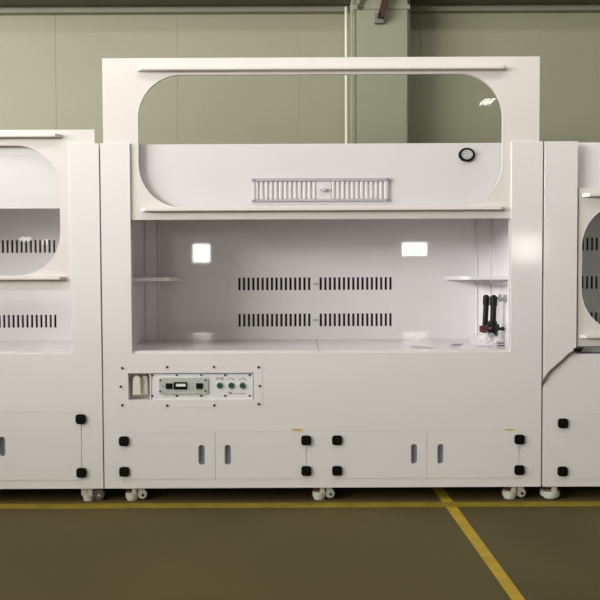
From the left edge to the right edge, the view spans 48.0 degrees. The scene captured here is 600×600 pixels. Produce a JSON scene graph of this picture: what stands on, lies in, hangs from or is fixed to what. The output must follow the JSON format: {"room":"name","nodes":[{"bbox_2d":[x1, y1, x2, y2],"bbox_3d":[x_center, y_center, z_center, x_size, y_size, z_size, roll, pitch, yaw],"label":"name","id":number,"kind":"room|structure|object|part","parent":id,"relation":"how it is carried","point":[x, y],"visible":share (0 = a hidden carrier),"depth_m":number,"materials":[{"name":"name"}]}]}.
{"room":"laboratory","nodes":[
{"label":"laboratory","id":0,"kind":"room"},
{"bbox_2d":[0,486,599,599],"bbox_3d":[0.006,1.346,-2.109,18.000,0.100,15.700,0,2,0],"label":"floor","id":1,"kind":"structure","parent":0,"point":[363,553],"depth_m":3.09,"materials":[{"name":"brown concrete"}]},
{"bbox_2d":[0,130,104,500],"bbox_3d":[-2.291,0.087,4.113,2.400,2.049,0.883,0,2,0],"label":"fume hood","id":2,"kind":"object","parent":1,"relation":"on","point":[52,404],"visible":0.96,"depth_m":3.71,"materials":[{"name":"white"}]},
{"bbox_3d":[-2.295,-0.677,3.726,2.360,0.350,0.012,0,2,0],"label":"header panel","id":3,"kind":"part","parent":2,"relation":"part of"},
{"bbox_3d":[-2.295,-0.888,3.657,1.999,0.017,0.033,0,2,0],"label":"handle","id":4,"kind":"part","parent":2,"relation":"part of","materials":[{"name":"beige plastic"}]},
{"bbox_3d":[-2.285,-0.116,3.681,2.012,0.017,0.033,0,2,0],"label":"handle","id":5,"kind":"part","parent":2,"relation":"part of","materials":[{"name":"beige plastic"}]},
{"bbox_2d":[0,341,71,353],"bbox_3d":[-2.291,0.291,4.032,2.207,0.030,0.638,0,2,0],"label":"countertop","id":6,"kind":"structure","parent":2,"relation":"on","point":[6,347],"depth_m":3.92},
{"bbox_3d":[-1.443,0.806,3.721,0.475,0.378,0.012,0,2,0],"label":"door","id":7,"kind":"part","parent":2,"relation":"part of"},
{"bbox_3d":[-2.296,-0.487,3.695,2.355,0.875,0.014,0,2,0],"label":"sash frame","id":8,"kind":"part","parent":2,"relation":"part of","materials":[{"name":"beige plastic"}]},
{"bbox_3d":[-2.289,0.673,3.719,2.400,0.748,0.012,0,2,0],"label":"panel","id":9,"kind":"part","parent":2,"relation":"part of","materials":[{"name":"white metal"}]},
{"bbox_3d":[-1.174,-0.275,3.708,0.162,1.157,0.049,0,2,0],"label":"post","id":10,"kind":"part","parent":2,"relation":"part of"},
{"bbox_2d":[0,501,599,508],"bbox_3d":[0.005,1.115,3.663,16.000,0.002,0.080,0,2,0],"label":"floor marking","id":11,"kind":"object","parent":1,"relation":"on","point":[542,503],"depth_m":3.66,"materials":[{"name":"yellow paint"}]},
{"bbox_2d":[100,56,542,500],"bbox_3d":[0.120,-0.115,4.107,2.409,2.434,0.883,0,2,0],"label":"fume hood","id":12,"kind":"object","parent":1,"relation":"on","point":[264,306],"visible":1,"depth_m":3.72,"materials":[{"name":"white"}]},
{"bbox_3d":[-1.005,-0.275,3.708,0.160,1.157,0.049,0,2,0],"label":"post","id":13,"kind":"part","parent":12,"relation":"part of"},
{"bbox_2d":[133,374,142,394],"bbox_3d":[-0.899,0.470,3.746,0.049,0.107,0.068,0,2,0],"label":"socket","id":14,"kind":"object","parent":12,"relation":"attached to","point":[137,378],"depth_m":3.71,"materials":[{"name":"beige plastic"}]},
{"bbox_2d":[142,375,149,394],"bbox_3d":[-0.861,0.473,3.755,0.043,0.107,0.050,0,2,0],"label":"socket","id":15,"kind":"object","parent":12,"relation":"attached to","point":[145,378],"depth_m":3.73,"materials":[{"name":"beige plastic"}]},
{"bbox_3d":[-0.945,-0.281,4.307,0.090,1.084,0.052,0,2,0],"label":"corner trim","id":16,"kind":"part","parent":12,"relation":"part of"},
{"bbox_2d":[133,277,182,285],"bbox_3d":[-0.871,-0.112,4.098,0.235,0.048,0.479,0,2,0],"label":"shelf","id":17,"kind":"object","parent":12,"relation":"attached to","point":[137,281],"depth_m":4.18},
{"bbox_2d":[166,383,171,388],"bbox_3d":[-0.719,0.473,3.701,0.036,0.031,0.006,0,2,0],"label":"rocker switch","id":18,"kind":"object","parent":12,"relation":"attached to","point":[168,385],"depth_m":3.70,"materials":[{"name":"black plastic"}]},
{"bbox_3d":[-0.717,0.858,3.722,0.500,0.262,0.012,0,2,0],"label":"door","id":19,"kind":"part","parent":12,"relation":"part of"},
{"bbox_3d":[-0.657,0.471,3.703,0.074,0.041,0.004,0,2,0],"label":"display frame","id":20,"kind":"part","parent":12,"relation":"part of","materials":[{"name":"black plastic"}]},
{"bbox_3d":[-0.601,0.473,3.706,0.789,0.238,0.001,0,2,0],"label":"plate","id":21,"kind":"part","parent":12,"relation":"part of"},
{"bbox_3d":[-0.543,0.478,3.714,0.568,0.142,0.010,0,2,0],"label":"control plate","id":22,"kind":"part","parent":12,"relation":"part of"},
{"bbox_3d":[-0.216,0.856,3.722,0.499,0.262,0.012,0,2,0],"label":"door","id":23,"kind":"part","parent":12,"relation":"part of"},
{"bbox_3d":[0.118,-0.687,3.726,2.369,0.350,0.012,0,2,0],"label":"header panel","id":24,"kind":"part","parent":12,"relation":"part of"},
{"bbox_2d":[132,339,509,352],"bbox_3d":[0.117,0.281,4.032,2.208,0.030,0.638,0,2,0],"label":"countertop","id":25,"kind":"structure","parent":12,"relation":"on","point":[348,345],"depth_m":3.93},
{"bbox_2d":[251,178,390,201],"bbox_3d":[0.117,-0.608,3.710,0.770,0.128,0.026,0,2,0],"label":"vent grille","id":26,"kind":"object","parent":12,"relation":"attached to","point":[262,189],"depth_m":3.71,"materials":[{"name":"grey plastic"}]},
{"bbox_3d":[0.116,-0.881,3.683,2.379,0.876,0.014,0,2,0],"label":"sash frame","id":27,"kind":"part","parent":12,"relation":"part of","materials":[{"name":"beige plastic"}]},
{"bbox_3d":[0.118,-1.253,3.646,2.011,0.017,0.033,0,2,0],"label":"handle","id":28,"kind":"part","parent":12,"relation":"part of","materials":[{"name":"beige plastic"}]},
{"bbox_3d":[0.124,0.662,3.719,2.409,0.748,0.012,0,2,0],"label":"panel","id":29,"kind":"part","parent":12,"relation":"part of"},
{"bbox_3d":[0.126,-0.495,3.670,1.988,0.017,0.033,0,2,0],"label":"handle","id":30,"kind":"part","parent":12,"relation":"part of","materials":[{"name":"beige plastic"}]},
{"bbox_3d":[0.452,0.853,3.722,0.495,0.262,0.012,0,2,0],"label":"door","id":31,"kind":"part","parent":12,"relation":"part of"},
{"bbox_2d":[409,345,429,347],"bbox_3d":[0.683,0.265,3.815,0.140,0.009,0.090,0,2,0],"label":"protective film","id":32,"kind":"object","parent":12,"relation":"on","point":[411,346],"visible":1,"depth_m":3.82,"materials":[{"name":"white plastic"}]},
{"bbox_3d":[0.955,0.851,3.722,0.506,0.262,0.012,0,2,0],"label":"door","id":33,"kind":"part","parent":12,"relation":"part of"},
{"bbox_2d":[445,276,507,283],"bbox_3d":[1.076,-0.121,4.098,0.285,0.048,0.479,0,2,0],"label":"shelf","id":34,"kind":"object","parent":12,"relation":"attached to","point":[448,279],"depth_m":4.07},
{"bbox_3d":[1.173,-0.290,4.307,0.090,1.084,0.052,0,2,0],"label":"corner trim","id":35,"kind":"part","parent":12,"relation":"part of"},
{"bbox_2d":[482,294,501,332],"bbox_3d":[1.161,0.083,4.095,0.118,0.238,0.048,0,2,0],"label":"water tap","id":36,"kind":"object","parent":12,"relation":"attached to","point":[486,299],"visible":0.83,"depth_m":4.08,"materials":[{"name":"black plastic"}]},
{"bbox_2d":[479,295,506,341],"bbox_3d":[1.141,0.109,3.995,0.158,0.282,0.064,0,2,0],"label":"water tap","id":37,"kind":"object","parent":12,"relation":"on","point":[492,327],"visible":1,"depth_m":3.98,"materials":[{"name":"black plastic"}]},
{"bbox_3d":[1.087,0.171,3.992,0.050,0.040,0.022,0,2,0],"label":"valve handle","id":38,"kind":"part","parent":37,"relation":"part of","materials":[{"name":"red plastic"}]},
{"bbox_3d":[1.183,-0.008,3.992,0.073,0.048,0.048,0,2,0],"label":"wall arm","id":39,"kind":"part","parent":37,"relation":"part of"},
{"bbox_2d":[495,342,504,346],"bbox_3d":[1.136,0.252,3.833,0.052,0.030,0.033,0,2,0],"label":"label","id":40,"kind":"object","parent":12,"relation":"on","point":[497,344],"visible":1,"depth_m":3.82,"materials":[{"name":"white plastic"}]},
{"bbox_3d":[1.239,-0.285,3.708,0.171,1.157,0.049,0,2,0],"label":"post","id":41,"kind":"part","parent":12,"relation":"part of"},
{"bbox_2d":[432,487,452,501],"bbox_3d":[0.797,1.089,4.369,0.069,0.002,1.335,0,2,-1],"label":"floor marking","id":42,"kind":"object","parent":1,"relation":"on","point":[441,493],"depth_m":3.83,"materials":[{"name":"yellow paint"}]},
{"bbox_2d":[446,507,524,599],"bbox_3d":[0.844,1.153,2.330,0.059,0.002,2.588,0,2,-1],"label":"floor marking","id":43,"kind":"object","parent":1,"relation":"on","point":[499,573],"depth_m":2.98,"materials":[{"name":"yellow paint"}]},
{"bbox_2d":[540,141,599,498],"bbox_3d":[2.536,0.103,4.114,2.400,1.975,0.883,0,2,0],"label":"fume hood","id":44,"kind":"object","parent":1,"relation":"on","point":[570,394],"visible":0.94,"depth_m":3.70,"materials":[{"name":"white"}]},
{"bbox_3d":[1.424,-0.279,3.708,0.180,1.170,0.049,0,2,0],"label":"post","id":45,"kind":"part","parent":44,"relation":"part of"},
{"bbox_2d":[542,347,582,387],"bbox_3d":[1.455,0.376,3.732,0.255,0.227,0.089,0,2,0],"label":"power cable","id":46,"kind":"object","parent":44,"relation":"hanging from","point":[581,348],"visible":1,"depth_m":3.69,"materials":[{"name":"black plastic"}]},
{"bbox_3d":[2.538,0.658,3.719,2.400,0.735,0.012,0,2,0],"label":"panel","id":47,"kind":"part","parent":44,"relation":"part of","materials":[{"name":"white metal"}]},
{"bbox_3d":[1.695,0.808,3.721,0.495,0.359,0.012,0,2,0],"label":"door","id":48,"kind":"part","parent":44,"relation":"part of","materials":[{"name":"white metal"}]},
{"bbox_2d":[576,346,599,352],"bbox_3d":[2.537,0.269,4.076,2.170,0.030,0.550,0,2,0],"label":"countertop","id":49,"kind":"structure","parent":44,"relation":"on","point":[585,349],"depth_m":3.80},
{"bbox_3d":[2.535,-0.184,3.705,2.017,0.865,0.014,0,2,0],"label":"sash frame","id":50,"kind":"part","parent":44,"relation":"part of","materials":[{"name":"beige plastic"}]},
{"bbox_3d":[2.532,-0.698,3.726,2.360,0.350,0.012,0,2,0],"label":"header panel","id":51,"kind":"part","parent":44,"relation":"part of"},
{"bbox_3d":[2.535,0.196,3.692,2.000,0.017,0.033,0,2,0],"label":"handle","id":52,"kind":"part","parent":44,"relation":"part of","materials":[{"name":"beige plastic"}]},
{"bbox_3d":[2.537,-0.575,3.668,1.990,0.017,0.033,0,2,0],"label":"handle","id":53,"kind":"part","parent":44,"relation":"part of","materials":[{"name":"beige plastic"}]},
{"bbox_3d":[2.535,-0.053,4.335,2.160,0.016,0.012,0,2,0],"label":"baffle rail","id":54,"kind":"part","parent":44,"relation":"part of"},
{"bbox_2d":[0,13,599,145],"bbox_3d":[-0.006,-1.296,5.622,18.000,4.700,0.120,0,2,0],"label":"wall","id":55,"kind":"structure","parent":0,"point":[51,65],"depth_m":5.55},
{"bbox_2d":[0,3,599,14],"bbox_3d":[-0.010,-2.390,5.486,18.000,0.093,0.085,0,2,0],"label":"beam","id":56,"kind":"structure","parent":55,"relation":"attached to","point":[473,7],"depth_m":5.47,"materials":[{"name":"metal"}]},
{"bbox_2d":[0,0,599,5],"bbox_3d":[-0.011,-2.559,5.253,18.000,0.385,0.300,0,2,0],"label":"trim","id":57,"kind":"structure","parent":55,"relation":"attached to","point":[2,2],"depth_m":5.36,"materials":[{"name":"green metal"}]},
{"bbox_2d":[345,6,347,143],"bbox_3d":[0.383,-0.659,5.538,0.060,3.429,0.089,0,2,0],"label":"cable conduit","id":58,"kind":"object","parent":55,"relation":"attached to","point":[346,7],"visible":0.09,"depth_m":5.46,"materials":[{"name":"grey metal"}]},
{"bbox_2d":[357,0,362,8],"bbox_3d":[0.465,-2.316,5.215,0.048,0.136,0.030,0,2,0],"label":"hanger","id":59,"kind":"object","parent":55,"relation":"attached to","point":[359,5],"visible":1,"depth_m":5.20,"materials":[{"name":"green metal"}]},
{"bbox_2d":[349,0,409,143],"bbox_3d":[0.643,-0.780,5.423,0.467,3.676,0.310,0,2,0],"label":"column","id":60,"kind":"structure","parent":55,"relation":"attached to","point":[379,105],"depth_m":5.25,"materials":[{"name":"green paint"}]},
{"bbox_2d":[374,0,387,23],"bbox_3d":[0.633,-2.248,5.195,0.112,0.218,0.074,0,2,0],"label":"diagonal brace","id":61,"kind":"object","parent":55,"relation":"attached to","point":[378,17],"visible":1,"depth_m":5.16,"materials":[{"name":"red paint"}]}
]}

